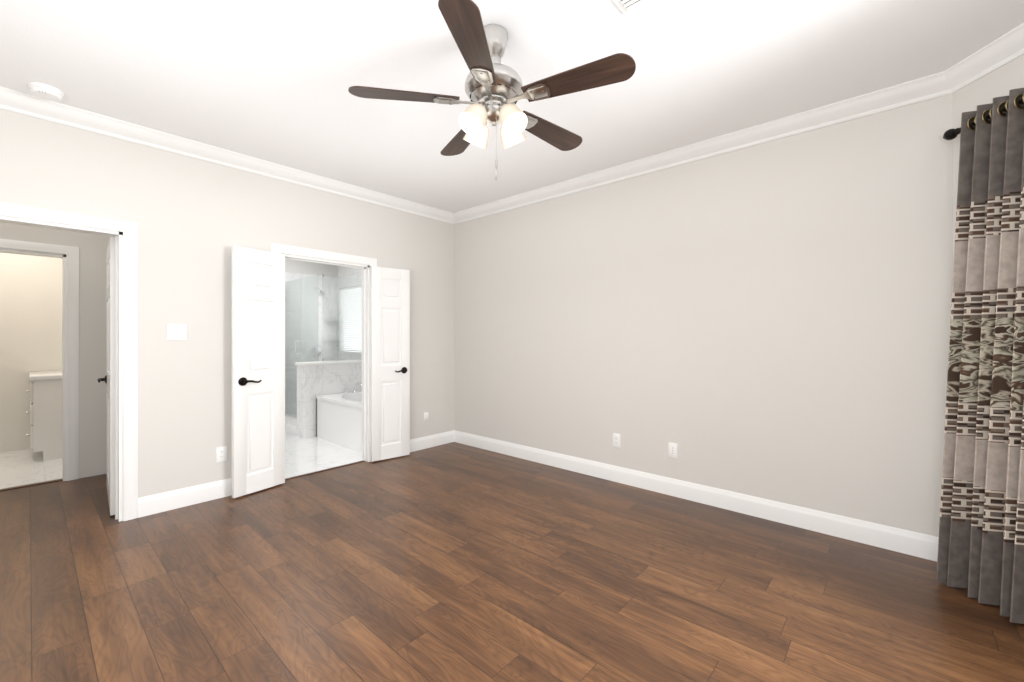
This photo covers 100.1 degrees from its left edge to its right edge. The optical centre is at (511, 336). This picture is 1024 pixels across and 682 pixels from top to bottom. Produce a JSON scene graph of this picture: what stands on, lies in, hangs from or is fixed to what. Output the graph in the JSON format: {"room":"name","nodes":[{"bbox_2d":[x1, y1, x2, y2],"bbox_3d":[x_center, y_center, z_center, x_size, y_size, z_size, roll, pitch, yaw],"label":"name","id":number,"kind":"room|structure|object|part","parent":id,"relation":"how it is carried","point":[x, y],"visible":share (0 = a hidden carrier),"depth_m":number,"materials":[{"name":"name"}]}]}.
{"room":"empty bedroom","nodes":[
{"label":"empty bedroom","id":0,"kind":"room"},
{"bbox_2d":[0,253,61,452],"bbox_3d":[-5.579,-0.090,4.772,0.120,2.720,1.590,0,0,42],"label":"wall","id":1,"kind":"structure","parent":0,"point":[30,313],"depth_m":4.81,"materials":[{"name":"white paint"}]},
{"bbox_2d":[0,223,109,477],"bbox_3d":[-4.185,-0.090,3.555,0.120,2.720,1.380,0,0,42],"label":"wall","id":2,"kind":"structure","parent":0,"point":[92,349],"depth_m":3.88,"materials":[{"name":"white paint"}]},
{"bbox_2d":[0,239,78,490],"bbox_3d":[-4.212,0.239,3.525,0.156,2.064,0.916,0,0,42],"label":"door frame","id":3,"kind":"structure","parent":2,"relation":"attached to","point":[69,255],"depth_m":3.77,"materials":[{"name":"white wood"}]},
{"bbox_2d":[0,423,361,488],"bbox_3d":[-3.322,1.300,4.768,3.260,0.060,4.340,0,0,42],"label":"floor","id":4,"kind":"structure","parent":0,"point":[29,466],"depth_m":4.38,"materials":[{"name":"white tile"}]},
{"bbox_2d":[26,371,61,460],"bbox_3d":[-4.949,0.785,4.739,0.825,0.970,0.550,0,0,42],"label":"bathroom vanity","id":5,"kind":"object","parent":4,"relation":"on","point":[45,412],"visible":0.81,"depth_m":4.38,"materials":[{"name":"white wood"}]},
{"bbox_2d":[316,382,361,452],"bbox_3d":[-1.649,0.940,5.335,1.354,0.661,0.994,0,0,42],"label":"bathtub","id":6,"kind":"object","parent":4,"relation":"on","point":[338,418],"visible":0.46,"depth_m":5.06,"materials":[{"name":"white ceramic"}]},
{"bbox_2d":[0,109,453,497],"bbox_3d":[-2.303,-0.090,3.462,0.120,2.720,4.940,0,0,42],"label":"wall","id":7,"kind":"structure","parent":0,"point":[195,219],"depth_m":3.27,"materials":[{"name":"white paint"}]},
{"bbox_2d":[0,202,137,521],"bbox_3d":[-3.006,0.238,2.669,0.156,2.063,1.016,0,0,42],"label":"door frame","id":8,"kind":"structure","parent":7,"relation":"attached to","point":[124,234],"depth_m":2.95,"materials":[{"name":"white wood"}]},
{"bbox_2d":[97,237,114,515],"bbox_3d":[-3.096,0.278,3.315,0.149,1.960,0.856,0,0,-45],"label":"hall door","id":9,"kind":"structure","parent":7,"relation":"in","point":[109,379],"depth_m":3.02,"materials":[{"name":"white wood"}]},
{"bbox_2d":[167,324,186,339],"bbox_3d":[-2.470,-0.030,3.169,0.017,0.118,0.118,0,0,42],"label":"switch plate","id":10,"kind":"object","parent":7,"relation":"attached to","point":[176,331],"visible":1,"depth_m":3.17,"materials":[{"name":"white plastic"}]},
{"bbox_2d":[216,446,226,462],"bbox_3d":[-2.288,0.930,3.381,0.008,0.118,0.072,0,0,42],"label":"electrical outlet","id":11,"kind":"object","parent":7,"relation":"attached to","point":[221,454],"visible":1,"depth_m":3.38,"materials":[{"name":"white plastic"}]},
{"bbox_2d":[232,246,284,497],"bbox_3d":[-2.065,0.278,3.517,0.149,1.960,0.421,0,0,31],"label":"door","id":12,"kind":"structure","parent":7,"relation":"in","point":[258,370],"depth_m":3.48,"materials":[{"name":"painted wood"},{"name":"oil bronze"}]},
{"bbox_2d":[271,243,376,479],"bbox_3d":[-1.765,0.239,4.067,0.156,2.064,0.996,0,0,42],"label":"door frame","id":13,"kind":"structure","parent":7,"relation":"attached to","point":[364,264],"depth_m":4.33,"materials":[{"name":"white wood"}]},
{"bbox_2d":[369,266,409,461],"bbox_3d":[-1.259,0.278,4.438,0.421,1.960,0.149,0,0,-40],"label":"door","id":14,"kind":"structure","parent":7,"relation":"in","point":[389,360],"depth_m":4.42,"materials":[{"name":"painted wood"},{"name":"oil bronze"}]},
{"bbox_2d":[424,412,428,420],"bbox_3d":[-0.965,0.910,4.855,0.030,0.090,0.055,0,0,42],"label":"outlet","id":15,"kind":"object","parent":7,"relation":"attached to","point":[426,415],"visible":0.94,"depth_m":4.84,"materials":[{"name":"white plastic"}]},
{"bbox_2d":[285,259,336,361],"bbox_3d":[-3.822,-0.090,6.194,0.120,2.720,2.870,0,0,42],"label":"wall","id":16,"kind":"structure","parent":0,"point":[295,269],"depth_m":6.96,"materials":[{"name":"paint"}]},
{"bbox_2d":[318,288,343,355],"bbox_3d":[-2.955,-0.223,6.884,0.256,1.115,0.442,0,0,42],"label":"shower fixture","id":17,"kind":"object","parent":16,"relation":"attached to","point":[321,293],"visible":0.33,"depth_m":6.87,"materials":[{"name":"silver metal"}]},
{"bbox_2d":[295,359,361,438],"bbox_3d":[-2.283,0.800,5.804,0.240,0.940,1.170,0,0,42],"label":"wall","id":18,"kind":"structure","parent":0,"point":[315,379],"depth_m":5.43,"materials":[{"name":"stone"}]},
{"bbox_2d":[285,414,296,426],"bbox_3d":[-3.014,1.220,6.072,1.250,0.100,0.100,0,0,42],"label":"sill","id":19,"kind":"structure","parent":18,"relation":"attached to","point":[290,420],"depth_m":6.17,"materials":[{"name":"stone"}]},
{"bbox_2d":[285,275,317,416],"bbox_3d":[-3.023,0.224,6.079,1.216,2.068,0.115,0,0,39],"label":"glass","id":20,"kind":"object","parent":19,"relation":"on","point":[309,320],"depth_m":6.12,"materials":[{"name":"clear glass"}]},
{"bbox_2d":[321,274,361,360],"bbox_3d":[-2.189,-0.243,5.910,0.040,1.134,0.877,0,0,42],"label":"glass","id":21,"kind":"object","parent":18,"relation":"on","point":[322,275],"depth_m":5.79,"materials":[{"name":"clear glass"}]},
{"bbox_2d":[0,442,1023,681],"bbox_3d":[-0.680,1.300,2.021,7.280,0.060,4.940,0,0,42],"label":"floor","id":22,"kind":"structure","parent":0,"point":[453,562],"depth_m":2.14,"materials":[{"name":"brown wood"}]},
{"bbox_2d":[0,0,1023,212],"bbox_3d":[-1.334,-1.490,2.655,9.200,0.080,5.020,0,0,42],"label":"ceiling","id":23,"kind":"structure","parent":0,"point":[272,81],"depth_m":2.32,"materials":[{"name":"white paint"}]},
{"bbox_2d":[28,82,64,100],"bbox_3d":[-2.736,-1.429,2.522,0.148,0.042,0.148,0,0,42],"label":"smoke detector","id":24,"kind":"object","parent":23,"relation":"attached to","point":[45,92],"visible":1,"depth_m":2.49,"materials":[{"name":"white plastic"}]},
{"bbox_2d":[348,0,635,179],"bbox_3d":[-0.049,-1.091,2.083,1.269,0.718,1.234,0,0,42],"label":"ceiling fan","id":25,"kind":"object","parent":23,"relation":"hanging from","point":[496,90],"visible":1,"depth_m":1.95,"materials":[{"name":"brown wood"}]},
{"bbox_3d":[-0.442,-1.109,2.001,0.609,0.018,0.146,0,12,-9],"label":"blade","id":26,"kind":"part","parent":25,"relation":"part of","materials":[{"name":"brown wood"}]},
{"bbox_3d":[-0.144,-1.109,1.701,0.146,0.018,0.609,12,2,9],"label":"blade","id":27,"kind":"part","parent":25,"relation":"part of","materials":[{"name":"brown wood"}]},
{"bbox_3d":[0.168,-1.109,2.310,0.609,0.018,0.146,0,-12,-45],"label":"blade","id":28,"kind":"part","parent":25,"relation":"part of","materials":[{"name":"brown wood"}]},
{"bbox_3d":[0.233,-1.109,1.892,0.609,0.018,0.146,0,-12,27],"label":"blade","id":29,"kind":"part","parent":25,"relation":"part of","materials":[{"name":"brown wood"}]},
{"bbox_2d":[612,0,653,15],"bbox_3d":[0.576,-1.439,1.688,0.420,0.025,0.270,0,0,42],"label":"ceiling vent","id":30,"kind":"object","parent":23,"relation":"in","point":[626,7],"visible":1,"depth_m":1.86,"materials":[{"name":"white plastic"}]},
{"bbox_2d":[337,93,952,536],"bbox_3d":[-0.142,-0.090,4.766,7.280,2.720,0.120,0,0,42],"label":"wall","id":31,"kind":"structure","parent":0,"point":[769,320],"depth_m":3.08,"materials":[{"name":"white paint"}]},
{"bbox_2d":[338,285,361,353],"bbox_3d":[-2.443,-0.255,6.784,1.040,1.070,0.107,0,0,42],"label":"window blinds","id":32,"kind":"object","parent":31,"relation":"attached to","point":[359,317],"depth_m":6.91,"materials":[{"name":"white"}]},
{"bbox_2d":[138,430,938,561],"bbox_3d":[-0.187,1.202,1.583,5.538,0.135,4.700,0,0,42],"label":"baseboard","id":33,"kind":"structure","parent":31,"relation":"attached to","point":[920,545],"depth_m":3.17,"materials":[{"name":"white wood"}]},
{"bbox_2d":[613,433,619,447],"bbox_3d":[0.913,0.910,3.744,0.072,0.118,0.008,0,0,42],"label":"electrical outlet","id":34,"kind":"object","parent":31,"relation":"attached to","point":[616,440],"visible":1,"depth_m":3.74,"materials":[{"name":"white plastic"}]},
{"bbox_2d":[668,442,677,458],"bbox_3d":[1.282,0.910,3.417,0.072,0.118,0.008,0,0,42],"label":"outlet","id":35,"kind":"object","parent":31,"relation":"attached to","point":[672,450],"visible":1,"depth_m":3.41,"materials":[{"name":"white plastic"}]},
{"bbox_2d":[953,54,1023,263],"bbox_3d":[2.511,-0.090,1.334,0.120,2.720,2.100,0,0,0],"label":"wall","id":36,"kind":"structure","parent":0,"point":[1003,80],"depth_m":2.25,"materials":[{"name":"white paint"}]},
{"bbox_2d":[0,23,1023,223],"bbox_3d":[-0.187,-1.400,1.583,5.538,0.100,4.700,0,0,42],"label":"crown molding","id":37,"kind":"structure","parent":36,"relation":"attached to","point":[1004,49],"depth_m":2.98,"materials":[{"name":"white"}]},
{"bbox_2d":[936,88,1023,623],"bbox_3d":[2.357,0.051,1.429,1.294,2.413,1.411,0,0,42],"label":"curtain","id":38,"kind":"object","parent":36,"relation":"hanging from","point":[981,543],"visible":1,"depth_m":2.06,"materials":[{"name":"fabric"}]},
{"bbox_3d":[2.371,-1.083,1.417,1.256,0.071,1.411,0,0,42],"label":"rod","id":39,"kind":"part","parent":38,"relation":"part of","materials":[{"name":"black metal"}]}
]}

